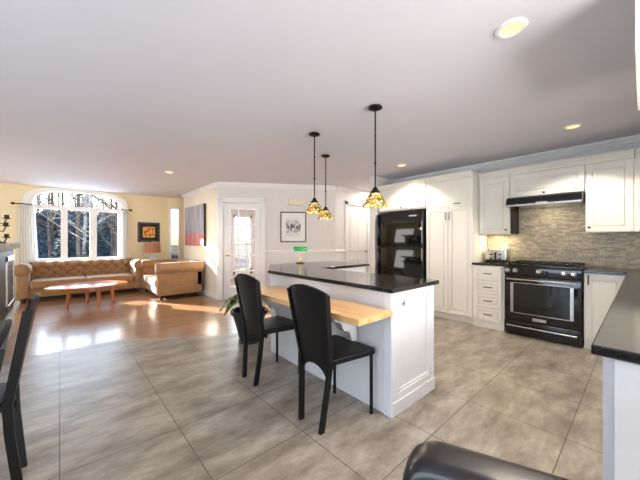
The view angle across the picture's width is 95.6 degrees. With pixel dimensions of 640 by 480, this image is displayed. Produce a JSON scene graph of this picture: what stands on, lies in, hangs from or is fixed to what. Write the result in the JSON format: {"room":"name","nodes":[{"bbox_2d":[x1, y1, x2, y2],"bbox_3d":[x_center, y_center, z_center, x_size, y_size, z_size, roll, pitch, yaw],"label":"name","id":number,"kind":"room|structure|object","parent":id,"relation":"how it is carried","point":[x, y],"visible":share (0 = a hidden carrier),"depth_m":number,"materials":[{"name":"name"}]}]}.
{"room":"kitchen","nodes":[
{"label":"kitchen","id":0,"kind":"room"},
{"bbox_2d":[0,182,166,289],"bbox_3d":[-6.338,0.000,6.512,5.270,2.460,0.160,0,0,-42],"label":"wall","id":1,"kind":"structure","parent":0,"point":[153,209],"depth_m":7.65,"materials":[{"name":"beige paint"}]},
{"bbox_2d":[22,188,127,260],"bbox_3d":[-5.768,-0.343,6.963,2.000,1.765,0.210,0,0,-42],"label":"window","id":2,"kind":"structure","parent":1,"relation":"attached to","point":[27,199],"depth_m":6.87,"materials":[{"name":"white paint"}]},
{"bbox_2d":[138,222,159,241],"bbox_3d":[-4.657,-0.240,7.896,0.530,0.530,0.025,0,0,-42],"label":"framed print","id":3,"kind":"object","parent":1,"relation":"attached to","point":[147,231],"visible":1,"depth_m":7.89},
{"bbox_2d":[144,228,153,235],"bbox_3d":[-4.657,-0.240,7.896,0.230,0.230,0.004,0,0,-42],"label":"print","id":4,"kind":"object","parent":3,"relation":"attached to","point":[147,231],"depth_m":7.89},
{"bbox_3d":[-6.434,-0.800,6.236,0.301,0.052,0.119,0,0,-42],"label":"curtain rod","id":5,"kind":"object","parent":1,"relation":"attached to","visible":0},
{"bbox_2d":[15,205,38,296],"bbox_3d":[-6.323,0.215,6.292,0.403,1.970,0.047,0,0,-42],"label":"curtain","id":6,"kind":"object","parent":5,"relation":"hanging from","point":[26,223],"visible":0.62,"depth_m":6.27,"materials":[{"name":"white fabric"}]},
{"bbox_3d":[-5.011,-0.800,7.513,0.241,0.052,0.119,0,0,-42],"label":"curtain rod","id":7,"kind":"object","parent":1,"relation":"attached to","visible":0},
{"bbox_2d":[118,211,128,258],"bbox_3d":[-5.036,0.215,7.448,0.303,1.970,0.047,0,0,-42],"label":"curtain","id":8,"kind":"object","parent":7,"relation":"hanging from","point":[123,239],"visible":0.66,"depth_m":7.44,"materials":[{"name":"white fabric"}]},
{"bbox_2d":[167,198,183,258],"bbox_3d":[-4.123,0.000,8.358,0.480,2.460,0.120,0,0,-22],"label":"wall","id":9,"kind":"structure","parent":0,"point":[171,202],"depth_m":8.34,"materials":[{"name":"beige paint"}]},
{"bbox_2d":[169,207,179,258],"bbox_3d":[-4.157,-0.140,8.294,0.270,1.620,0.095,0,0,-22],"label":"window","id":10,"kind":"structure","parent":9,"relation":"in","point":[170,208],"depth_m":8.24,"materials":[{"name":"white paint"}]},
{"bbox_2d":[184,187,216,293],"bbox_3d":[-2.846,0.000,6.957,0.120,2.460,2.245,0,0,-42],"label":"wall","id":11,"kind":"structure","parent":0,"point":[207,254],"depth_m":6.46,"materials":[{"name":"beige paint"}]},
{"bbox_2d":[185,203,205,245],"bbox_3d":[-3.046,-0.370,7.049,0.049,0.960,1.320,0,0,-42],"label":"canvas painting","id":12,"kind":"object","parent":11,"relation":"attached to","point":[195,216],"visible":1,"depth_m":6.94,"materials":[{"name":"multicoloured fabric"}]},
{"bbox_2d":[181,182,216,197],"bbox_3d":[-2.912,-1.187,6.894,0.062,0.085,2.250,0,0,-42],"label":"trim","id":13,"kind":"structure","parent":11,"relation":"attached to","point":[212,185],"depth_m":6.71,"materials":[{"name":"white paint"}]},
{"bbox_2d":[199,290,216,298],"bbox_3d":[-2.894,1.180,6.910,0.014,0.100,2.250,0,0,-42],"label":"baseboard","id":14,"kind":"structure","parent":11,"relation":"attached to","point":[212,295],"depth_m":6.39,"materials":[{"name":"white paint"}]},
{"bbox_2d":[217,186,217,299],"bbox_3d":[-2.148,0.045,6.074,0.020,2.370,0.030,0,0,-42],"label":"trim","id":15,"kind":"structure","parent":11,"relation":"attached to","point":[217,186],"depth_m":6.06,"materials":[{"name":"white paint"}]},
{"bbox_2d":[230,209,254,278],"bbox_3d":[-2.458,0.000,9.982,4.440,2.460,0.140,0,0,-42],"label":"wall","id":16,"kind":"structure","parent":0,"point":[250,212],"depth_m":9.76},
{"bbox_2d":[233,215,251,274],"bbox_3d":[-2.630,0.130,9.815,0.700,2.000,0.080,0,0,-42],"label":"window","id":17,"kind":"structure","parent":16,"relation":"in","point":[234,216],"depth_m":9.86,"materials":[{"name":"white paint"}]},
{"bbox_2d":[218,186,334,286],"bbox_3d":[-0.911,0.000,6.346,2.525,2.460,0.120,0,0,-10],"label":"wall","id":18,"kind":"structure","parent":0,"point":[318,237],"depth_m":6.34,"materials":[{"name":"white paint"}]},
{"bbox_2d":[218,197,264,299],"bbox_3d":[-1.653,0.155,6.159,0.970,2.150,0.115,0,0,-10],"label":"door","id":19,"kind":"structure","parent":18,"relation":"in","point":[225,291],"depth_m":6.14,"materials":[{"name":"white paint"}]},
{"bbox_2d":[217,182,335,189],"bbox_3d":[-0.896,-1.187,6.257,2.525,0.085,0.062,0,0,-10],"label":"trim","id":20,"kind":"structure","parent":18,"relation":"attached to","point":[223,184],"depth_m":6.23,"materials":[{"name":"white paint"}]},
{"bbox_2d":[280,212,305,241],"bbox_3d":[-0.580,-0.305,6.328,0.560,0.660,0.025,0,0,-10],"label":"framed sketch","id":21,"kind":"object","parent":18,"relation":"attached to","point":[292,224],"visible":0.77,"depth_m":6.33,"materials":[{"name":"white paper"}]},
{"bbox_2d":[286,217,300,236],"bbox_3d":[-0.580,-0.305,6.327,0.316,0.416,0.004,0,0,-10],"label":"print","id":22,"kind":"object","parent":21,"relation":"attached to","point":[293,224],"depth_m":6.33},
{"bbox_2d":[288,198,304,204],"bbox_3d":[-0.514,-0.856,6.327,0.350,0.152,0.054,0,0,-10],"label":"door chime","id":23,"kind":"object","parent":18,"relation":"attached to","point":[292,201],"visible":1,"depth_m":6.30,"materials":[{"name":"beige plastic"}]},
{"bbox_2d":[266,250,334,252],"bbox_3d":[-0.411,0.230,6.361,1.535,0.060,0.022,0,0,-10],"label":"trim","id":24,"kind":"structure","parent":18,"relation":"attached to","point":[267,251],"depth_m":6.35,"materials":[{"name":"white paint"}]},
{"bbox_2d":[0,276,602,479],"bbox_3d":[-0.512,1.255,3.639,10.300,0.050,12.300,0,0,-42],"label":"floor","id":25,"kind":"structure","parent":0,"point":[165,408],"depth_m":2.18,"materials":[{"name":"grey tile"}]},
{"bbox_2d":[0,319,11,371],"bbox_3d":[-1.261,0.756,0.836,0.417,0.948,0.511,0,0,42],"label":"chair","id":26,"kind":"object","parent":25,"relation":"on","point":[5,325],"visible":1,"depth_m":0.94,"materials":[{"name":"black leather"}]},
{"bbox_2d":[0,243,19,344],"bbox_3d":[-4.041,0.627,2.937,1.270,1.205,1.870,0,0,-42],"label":"fireplace","id":27,"kind":"object","parent":25,"relation":"on","point":[9,306],"visible":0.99,"depth_m":3.19,"materials":[{"name":"stone"}]},
{"bbox_2d":[0,215,10,242],"bbox_3d":[-3.601,-0.158,3.217,0.236,0.375,0.120,0,0,-42],"label":"candelabra","id":28,"kind":"object","parent":27,"relation":"on","point":[6,224],"visible":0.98,"depth_m":3.26,"materials":[{"name":"black metal"}]},
{"bbox_2d":[0,293,39,479],"bbox_3d":[-1.687,0.756,1.381,0.511,0.948,0.417,0,0,-42],"label":"chair","id":29,"kind":"object","parent":25,"relation":"on","point":[10,405],"visible":1,"depth_m":1.39,"materials":[{"name":"black leather"}]},
{"bbox_2d":[15,258,141,303],"bbox_3d":[-5.344,0.835,6.610,2.240,0.791,0.882,0,0,-42],"label":"sofa","id":30,"kind":"object","parent":25,"relation":"on","point":[32,277],"visible":0.97,"depth_m":6.50,"materials":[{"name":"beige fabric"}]},
{"bbox_2d":[30,275,85,288],"bbox_3d":[-5.619,0.882,6.258,0.872,0.165,0.680,0,0,-42],"label":"seat cushion","id":31,"kind":"object","parent":30,"relation":"on","point":[36,282],"depth_m":6.08,"materials":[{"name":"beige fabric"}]},
{"bbox_2d":[85,273,133,281],"bbox_3d":[-4.964,0.882,6.846,0.872,0.165,0.680,0,0,-42],"label":"seat cushion","id":32,"kind":"object","parent":30,"relation":"on","point":[129,277],"depth_m":6.72,"materials":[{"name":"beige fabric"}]},
{"bbox_2d":[43,280,127,308],"bbox_3d":[-4.324,1.021,5.422,0.920,0.422,1.231,0,0,40],"label":"coffee table","id":33,"kind":"object","parent":25,"relation":"on","point":[97,286],"visible":1,"depth_m":5.26,"materials":[{"name":"brown wood"}]},
{"bbox_2d":[141,258,203,299],"bbox_3d":[-3.469,0.835,6.750,0.952,0.791,1.620,0,0,-42],"label":"sofa","id":34,"kind":"object","parent":25,"relation":"on","point":[163,277],"visible":1,"depth_m":6.24,"materials":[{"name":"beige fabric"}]},
{"bbox_2d":[144,274,155,283],"bbox_3d":[-3.718,0.882,6.910,0.750,0.165,0.562,0,0,-42],"label":"seat cushion","id":35,"kind":"object","parent":34,"relation":"on","point":[146,276],"depth_m":6.71,"materials":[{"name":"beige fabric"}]},
{"bbox_2d":[149,277,155,286],"bbox_3d":[-3.337,0.882,6.485,0.750,0.165,0.562,0,0,-42],"label":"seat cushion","id":36,"kind":"object","parent":34,"relation":"on","point":[152,280],"depth_m":6.25,"materials":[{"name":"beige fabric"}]},
{"bbox_2d":[219,294,270,344],"bbox_3d":[-0.828,0.935,3.573,0.674,0.591,0.574,0,0,2],"label":"potted plant","id":37,"kind":"object","parent":25,"relation":"on","point":[235,312],"visible":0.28,"depth_m":3.45,"materials":[{"name":"green plant"}]},
{"bbox_2d":[234,273,298,385],"bbox_3d":[-0.480,0.756,2.674,0.511,0.948,0.417,0,0,-42],"label":"chair","id":38,"kind":"object","parent":25,"relation":"on","point":[248,289],"visible":0.92,"depth_m":2.54,"materials":[{"name":"black leather"}]},
{"bbox_2d":[287,284,374,434],"bbox_3d":[0.076,0.756,2.055,0.511,0.948,0.417,0,0,-42],"label":"chair","id":39,"kind":"object","parent":25,"relation":"on","point":[310,307],"visible":1,"depth_m":1.92,"materials":[{"name":"black leather"}]},
{"bbox_2d":[271,266,434,417],"bbox_3d":[0.323,0.795,3.366,1.562,0.869,2.263,0,0,-42],"label":"kitchen island","id":40,"kind":"object","parent":25,"relation":"on","point":[403,342],"visible":0.62,"depth_m":2.23,"materials":[{"name":"white paint"}]},
{"bbox_2d":[260,286,392,340],"bbox_3d":[-0.124,0.632,2.419,0.362,0.315,1.475,0,0,-42],"label":"shelf","id":41,"kind":"object","parent":40,"relation":"attached to","point":[346,315],"visible":0.73,"depth_m":2.14,"materials":[{"name":"brown wood"}]},
{"bbox_2d":[268,261,438,293],"bbox_3d":[0.327,0.344,3.385,1.630,0.033,2.320,0,0,-42],"label":"island countertop","id":42,"kind":"structure","parent":40,"relation":"on","point":[321,271],"depth_m":2.67,"materials":[{"name":"black stone"}]},
{"bbox_2d":[293,247,307,262],"bbox_3d":[-0.292,0.204,4.302,0.221,0.245,0.137,0,0,-7],"label":"lamp","id":43,"kind":"object","parent":42,"relation":"on","point":[300,249],"visible":0.98,"depth_m":4.25,"materials":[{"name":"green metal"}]},
{"bbox_2d":[405,293,413,304],"bbox_3d":[0.664,0.430,2.150,0.118,0.075,0.010,0,0,-42],"label":"wall outlet","id":44,"kind":"object","parent":40,"relation":"attached to","point":[409,298],"visible":1,"depth_m":2.14,"materials":[{"name":"white plastic"}]},
{"bbox_2d":[377,210,425,278],"bbox_3d":[1.589,0.360,5.284,0.655,1.740,0.900,0,0,-42],"label":"fridge","id":45,"kind":"object","parent":25,"relation":"on","point":[401,236],"visible":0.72,"depth_m":5.02,"materials":[{"name":"black metal"}]},
{"bbox_2d":[425,170,486,323],"bbox_3d":[2.179,0.102,4.671,0.615,2.255,0.730,0,0,-42],"label":"pantry cabinet","id":46,"kind":"object","parent":25,"relation":"on","point":[454,241],"visible":0.89,"depth_m":4.44,"materials":[{"name":"beige paint"}]},
{"bbox_2d":[402,440,569,479],"bbox_3d":[0.480,0.773,0.535,0.540,0.916,0.555,0,0,28],"label":"armchair","id":47,"kind":"object","parent":25,"relation":"on","point":[434,459],"visible":1,"depth_m":0.41,"materials":[{"name":"black leather"}]},
{"bbox_2d":[473,265,505,331],"bbox_3d":[2.541,0.787,4.230,0.606,0.885,0.405,0,0,-42],"label":"base cabinet","id":48,"kind":"object","parent":25,"relation":"on","point":[488,281],"visible":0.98,"depth_m":4.04,"materials":[{"name":"beige paint"}]},
{"bbox_2d":[472,261,507,266],"bbox_3d":[2.560,0.328,4.251,0.600,0.032,0.415,0,0,-42],"label":"countertop","id":49,"kind":"structure","parent":48,"relation":"on","point":[485,263],"depth_m":4.09,"materials":[{"name":"black stone"}]},
{"bbox_2d":[485,249,509,262],"bbox_3d":[2.656,0.215,4.347,0.200,0.193,0.300,0,0,-42],"label":"toaster","id":50,"kind":"object","parent":49,"relation":"on","point":[491,255],"visible":1,"depth_m":4.27,"materials":[{"name":"metal"}]},
{"bbox_2d":[504,260,588,346],"bbox_3d":[2.926,0.754,3.771,0.677,0.952,0.783,0,0,-42],"label":"stove","id":51,"kind":"object","parent":25,"relation":"on","point":[544,300],"visible":1,"depth_m":3.55,"materials":[{"name":"black metal"}]},
{"bbox_2d":[504,260,588,269],"bbox_3d":[2.953,0.304,3.795,0.605,0.052,0.783,0,0,-42],"label":"cooktop","id":52,"kind":"object","parent":51,"relation":"in","point":[519,264],"depth_m":3.64,"materials":[{"name":"metal"}]},
{"bbox_2d":[584,273,625,348],"bbox_3d":[3.320,0.787,3.363,0.606,0.885,0.335,0,0,-42],"label":"base cabinet","id":53,"kind":"object","parent":25,"relation":"on","point":[600,290],"visible":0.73,"depth_m":3.23,"materials":[{"name":"beige paint"}]},
{"bbox_2d":[603,357,639,479],"bbox_3d":[2.175,0.795,1.665,2.918,0.869,0.691,0,0,-42],"label":"base cabinet","id":54,"kind":"object","parent":25,"relation":"on","point":[621,379],"visible":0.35,"depth_m":0.88,"materials":[{"name":"white paint"}]},
{"bbox_2d":[583,267,639,363],"bbox_3d":[2.393,0.344,2.049,3.790,0.032,1.052,0,0,-42],"label":"countertop","id":55,"kind":"structure","parent":54,"relation":"on","point":[618,336],"depth_m":1.15,"materials":[{"name":"black stone"}]},
{"bbox_3d":[-4.424,0.936,7.666,0.410,0.582,0.410,0,0,-42],"label":"side table","id":56,"kind":"object","parent":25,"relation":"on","visible":0},
{"bbox_2d":[144,241,160,259],"bbox_3d":[-4.424,0.324,7.666,0.380,0.642,0.380,0,0,-42],"label":"table lamp","id":57,"kind":"object","parent":56,"relation":"on","point":[152,247],"visible":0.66,"depth_m":7.53,"materials":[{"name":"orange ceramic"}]},
{"bbox_2d":[0,0,639,197],"bbox_3d":[-0.496,-1.280,3.620,10.500,0.100,12.450,0,0,-42],"label":"ceiling","id":58,"kind":"structure","parent":0,"point":[113,96],"depth_m":2.28,"materials":[{"name":"paint"}]},
{"bbox_2d":[304,132,324,213],"bbox_3d":[-0.063,-0.771,3.303,0.232,0.918,0.232,0,0,-42],"label":"pendant lamp","id":59,"kind":"object","parent":58,"relation":"hanging from","point":[314,206],"visible":1,"depth_m":3.27,"materials":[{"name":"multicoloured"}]},
{"bbox_2d":[318,154,333,219],"bbox_3d":[0.081,-0.771,4.145,0.232,0.918,0.232,0,0,-42],"label":"pendant lamp","id":60,"kind":"object","parent":58,"relation":"hanging from","point":[327,215],"visible":0.96,"depth_m":4.12,"materials":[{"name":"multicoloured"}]},
{"bbox_2d":[362,104,387,207],"bbox_3d":[0.503,-0.771,2.643,0.232,0.918,0.232,0,0,-42],"label":"pendant lamp","id":61,"kind":"object","parent":58,"relation":"hanging from","point":[375,198],"visible":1,"depth_m":2.62,"materials":[{"name":"multicoloured glass"}]},
{"bbox_2d":[494,17,527,38],"bbox_3d":[1.103,-1.224,1.676,0.164,0.012,0.164,0,0,-42],"label":"recessed light","id":62,"kind":"object","parent":58,"relation":"in","point":[510,28],"visible":1,"depth_m":1.67,"materials":[{"name":"white paint"}]},
{"bbox_2d":[563,123,582,129],"bbox_3d":[2.709,-1.224,3.104,0.164,0.012,0.164,0,0,-42],"label":"recessed light","id":63,"kind":"object","parent":58,"relation":"in","point":[576,125],"visible":1,"depth_m":3.10,"materials":[{"name":"white paint"}]},
{"bbox_2d":[335,190,368,261],"bbox_3d":[1.218,0.000,7.370,2.460,2.460,0.120,0,0,-42],"label":"wall","id":64,"kind":"structure","parent":0,"point":[340,196],"depth_m":6.64,"materials":[{"name":"white paint"}]},
{"bbox_2d":[335,186,369,194],"bbox_3d":[1.279,-1.187,7.302,2.460,0.085,0.062,0,0,-42],"label":"trim","id":65,"kind":"structure","parent":64,"relation":"attached to","point":[339,188],"depth_m":6.83,"materials":[{"name":"white paint"}]},
{"bbox_2d":[345,200,369,272],"bbox_3d":[0.904,0.145,7.016,0.900,2.170,0.091,0,0,-42],"label":"door","id":66,"kind":"structure","parent":64,"relation":"in","point":[357,217],"depth_m":7.03,"materials":[{"name":"white paint"}]},
{"bbox_2d":[370,176,392,273],"bbox_3d":[1.232,0.000,5.723,0.640,2.460,0.130,0,0,-42],"label":"wall","id":67,"kind":"structure","parent":0,"point":[380,181],"depth_m":5.51,"materials":[{"name":"white paint"}]},
{"bbox_2d":[477,145,639,172],"bbox_3d":[3.138,0.000,4.753,0.900,2.460,4.120,0,0,-42],"label":"wall","id":68,"kind":"structure","parent":0,"point":[638,146],"depth_m":3.89,"materials":[{"name":"white paint"}]},
{"bbox_2d":[377,178,425,212],"bbox_3d":[1.613,-0.782,5.302,0.615,0.485,0.955,0,0,-42],"label":"upper cabinet","id":69,"kind":"object","parent":68,"relation":"attached to","point":[406,196],"visible":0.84,"depth_m":5.07,"materials":[{"name":"beige paint"}]},
{"bbox_2d":[478,169,518,234],"bbox_3d":[2.647,-0.552,4.308,0.385,0.905,0.430,0,0,-42],"label":"upper cabinet","id":70,"kind":"object","parent":68,"relation":"attached to","point":[494,187],"depth_m":4.20,"materials":[{"name":"beige paint"}]},
{"bbox_2d":[502,243,507,248],"bbox_3d":[2.814,0.090,4.408,0.010,0.118,0.075,0,0,-42],"label":"wall outlet","id":71,"kind":"object","parent":68,"relation":"attached to","point":[504,245],"visible":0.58,"depth_m":4.41,"materials":[{"name":"white plastic"}]},
{"bbox_2d":[392,134,639,183],"bbox_3d":[2.812,-1.176,4.373,0.093,0.106,3.990,0,0,-42],"label":"trim","id":72,"kind":"structure","parent":68,"relation":"attached to","point":[629,141],"depth_m":4.03,"materials":[{"name":"white paint"}]},
{"bbox_2d":[509,157,585,197],"bbox_3d":[3.030,-0.802,3.873,0.375,0.405,0.785,0,0,-42],"label":"upper cabinet","id":73,"kind":"object","parent":68,"relation":"attached to","point":[569,175],"visible":0.93,"depth_m":3.74,"materials":[{"name":"beige paint"}]},
{"bbox_2d":[506,191,585,208],"bbox_3d":[2.974,-0.521,3.823,0.546,0.127,0.770,0,0,-42],"label":"range hood","id":74,"kind":"object","parent":73,"relation":"attached to","point":[570,198],"visible":0.98,"depth_m":3.66,"materials":[{"name":"black metal"}]},
{"bbox_2d":[487,205,639,268],"bbox_3d":[3.409,-0.140,3.766,0.015,0.940,2.250,0,0,-42],"label":"backsplash","id":75,"kind":"structure","parent":68,"relation":"attached to","point":[556,234],"depth_m":3.89,"materials":[{"name":"tile"}]},
{"bbox_2d":[585,149,634,232],"bbox_3d":[3.428,-0.552,3.431,0.375,0.905,0.400,0,0,-42],"label":"upper cabinet","id":76,"kind":"object","parent":68,"relation":"attached to","point":[609,176],"visible":0.97,"depth_m":3.33,"materials":[{"name":"beige paint"}]},
{"bbox_2d":[634,148,639,231],"bbox_3d":[3.683,-0.552,2.947,0.642,0.905,0.665,0,0,-42],"label":"upper cabinet","id":77,"kind":"object","parent":68,"relation":"attached to","point":[637,151],"visible":1,"depth_m":3.16,"materials":[{"name":"beige paint"}]},
{"bbox_3d":[3.757,0.000,2.446,3.060,2.460,0.140,0,0,-42],"label":"wall","id":78,"kind":"structure","parent":0,"visible":0},
{"bbox_2d":[635,0,639,109],"bbox_3d":[2.018,-1.055,1.412,0.910,0.350,0.644,0,0,-42],"label":"trim","id":79,"kind":"structure","parent":78,"relation":"attached to","point":[637,2],"depth_m":1.35,"materials":[{"name":"white paint"}]},
{"label":"outside","id":80,"kind":"structure","parent":0,"visible":0},
{"bbox_2d":[171,245,248,268],"bbox_3d":[-21.427,1.199,26.858,56.000,1.250,50.000,0,0,-42],"label":"ground","id":81,"kind":"structure","parent":80,"point":[174,248],"depth_m":30.51,"materials":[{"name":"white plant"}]},
{"bbox_2d":[36,212,58,258],"bbox_3d":[-13.136,0.307,13.662,1.959,3.323,1.889,0,0,10],"label":"conifer","id":82,"kind":"object","parent":81,"relation":"on","point":[40,244],"visible":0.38,"depth_m":13.57,"materials":[{"name":"grey plant"}]},
{"bbox_2d":[35,192,59,218],"bbox_3d":[-13.820,-2.483,13.689,3.372,8.712,3.462,0,0,-24],"label":"bare tree","id":83,"kind":"object","parent":81,"relation":"on","point":[54,192],"visible":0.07,"depth_m":13.39,"materials":[{"name":"grey plant"}]},
{"bbox_2d":[36,194,71,212],"bbox_3d":[-17.604,-3.818,18.186,4.797,10.459,4.376,0,0,-20],"label":"bare tree","id":84,"kind":"object","parent":81,"relation":"on","point":[40,194],"visible":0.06,"depth_m":18.31,"materials":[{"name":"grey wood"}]},
{"bbox_2d":[34,192,75,257],"bbox_3d":[-12.159,-1.952,13.252,2.731,7.629,3.160,0,0,8],"label":"bare tree","id":85,"kind":"object","parent":81,"relation":"on","point":[48,226],"visible":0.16,"depth_m":13.01,"materials":[{"name":"grey plant"}]},
{"bbox_2d":[50,210,60,254],"bbox_3d":[-14.719,-0.068,16.468,2.166,3.511,2.177,0,0,7],"label":"conifer","id":86,"kind":"object","parent":81,"relation":"on","point":[58,221],"visible":0.13,"depth_m":16.17,"materials":[{"name":"grey plant"}]},
{"bbox_2d":[39,192,89,236],"bbox_3d":[-14.464,-2.912,16.028,3.196,8.927,3.697,0,0,2],"label":"bare tree","id":87,"kind":"object","parent":81,"relation":"on","point":[62,194],"visible":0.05,"depth_m":16.22,"materials":[{"name":"grey plant"}]},
{"bbox_2d":[41,192,89,210],"bbox_3d":[-16.868,-3.032,18.663,3.467,8.725,3.377,0,0,-4],"label":"bare tree","id":88,"kind":"object","parent":81,"relation":"on","point":[58,192],"visible":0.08,"depth_m":18.60,"materials":[{"name":"grey plant"}]},
{"bbox_2d":[35,192,96,255],"bbox_3d":[-14.143,-2.894,15.269,3.711,9.214,3.561,0,0,39],"label":"bare tree","id":89,"kind":"object","parent":81,"relation":"on","point":[52,199],"visible":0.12,"depth_m":15.22,"materials":[{"name":"grey plant"}]},
{"bbox_2d":[53,211,82,257],"bbox_3d":[-13.016,0.130,15.031,2.087,3.384,2.098,0,0,37],"label":"conifer","id":90,"kind":"object","parent":81,"relation":"on","point":[71,236],"visible":0.37,"depth_m":14.83,"materials":[{"name":"grey plant"}]},
{"bbox_2d":[35,192,106,257],"bbox_3d":[-10.002,-2.930,12.139,3.863,9.591,3.707,0,0,6],"label":"bare tree","id":91,"kind":"object","parent":81,"relation":"on","point":[78,246],"visible":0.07,"depth_m":12.04,"materials":[{"name":"grey plant"}]},
{"bbox_2d":[34,193,114,242],"bbox_3d":[-9.568,-2.911,12.425,3.981,9.514,4.364,0,0,5],"label":"bare tree","id":92,"kind":"object","parent":81,"relation":"on","point":[91,198],"visible":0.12,"depth_m":12.00,"materials":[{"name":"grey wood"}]},
{"bbox_2d":[44,193,117,215],"bbox_3d":[-13.621,-4.801,17.006,5.696,12.419,5.196,0,0,-25],"label":"bare tree","id":93,"kind":"object","parent":81,"relation":"on","point":[57,193],"visible":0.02,"depth_m":17.31,"materials":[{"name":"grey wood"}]},
{"bbox_2d":[55,192,117,256],"bbox_3d":[-11.869,-3.386,14.374,4.255,10.170,4.664,0,0,1],"label":"bare tree","id":94,"kind":"object","parent":81,"relation":"on","point":[85,223],"visible":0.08,"depth_m":14.45,"materials":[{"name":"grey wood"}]},
{"bbox_2d":[70,211,105,257],"bbox_3d":[-11.903,0.061,14.867,1.937,3.408,2.009,0,0,15],"label":"conifer","id":95,"kind":"object","parent":81,"relation":"on","point":[87,248],"visible":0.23,"depth_m":14.66,"materials":[{"name":"grey plant"}]},
{"bbox_2d":[82,194,119,238],"bbox_3d":[-8.040,-2.677,12.073,3.234,9.034,3.742,0,0,23],"label":"bare tree","id":96,"kind":"object","parent":81,"relation":"on","point":[102,201],"visible":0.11,"depth_m":11.44,"materials":[{"name":"grey plant"}]},
{"bbox_2d":[87,195,117,255],"bbox_3d":[-9.500,-1.794,13.493,2.931,7.077,2.534,0,0,43],"label":"bare tree","id":97,"kind":"object","parent":81,"relation":"on","point":[115,226],"visible":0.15,"depth_m":13.32,"materials":[{"name":"grey plant"}]},
{"bbox_2d":[97,215,114,256],"bbox_3d":[-11.698,0.113,15.798,1.888,3.060,1.898,0,0,-14],"label":"conifer","id":98,"kind":"object","parent":81,"relation":"on","point":[104,250],"visible":0.41,"depth_m":15.61,"materials":[{"name":"grey plant"}]},
{"bbox_2d":[93,195,118,256],"bbox_3d":[-10.917,-2.591,15.181,3.318,8.348,3.231,0,0,25],"label":"bare tree","id":99,"kind":"object","parent":81,"relation":"on","point":[111,204],"visible":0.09,"depth_m":15.08,"materials":[{"name":"grey plant"}]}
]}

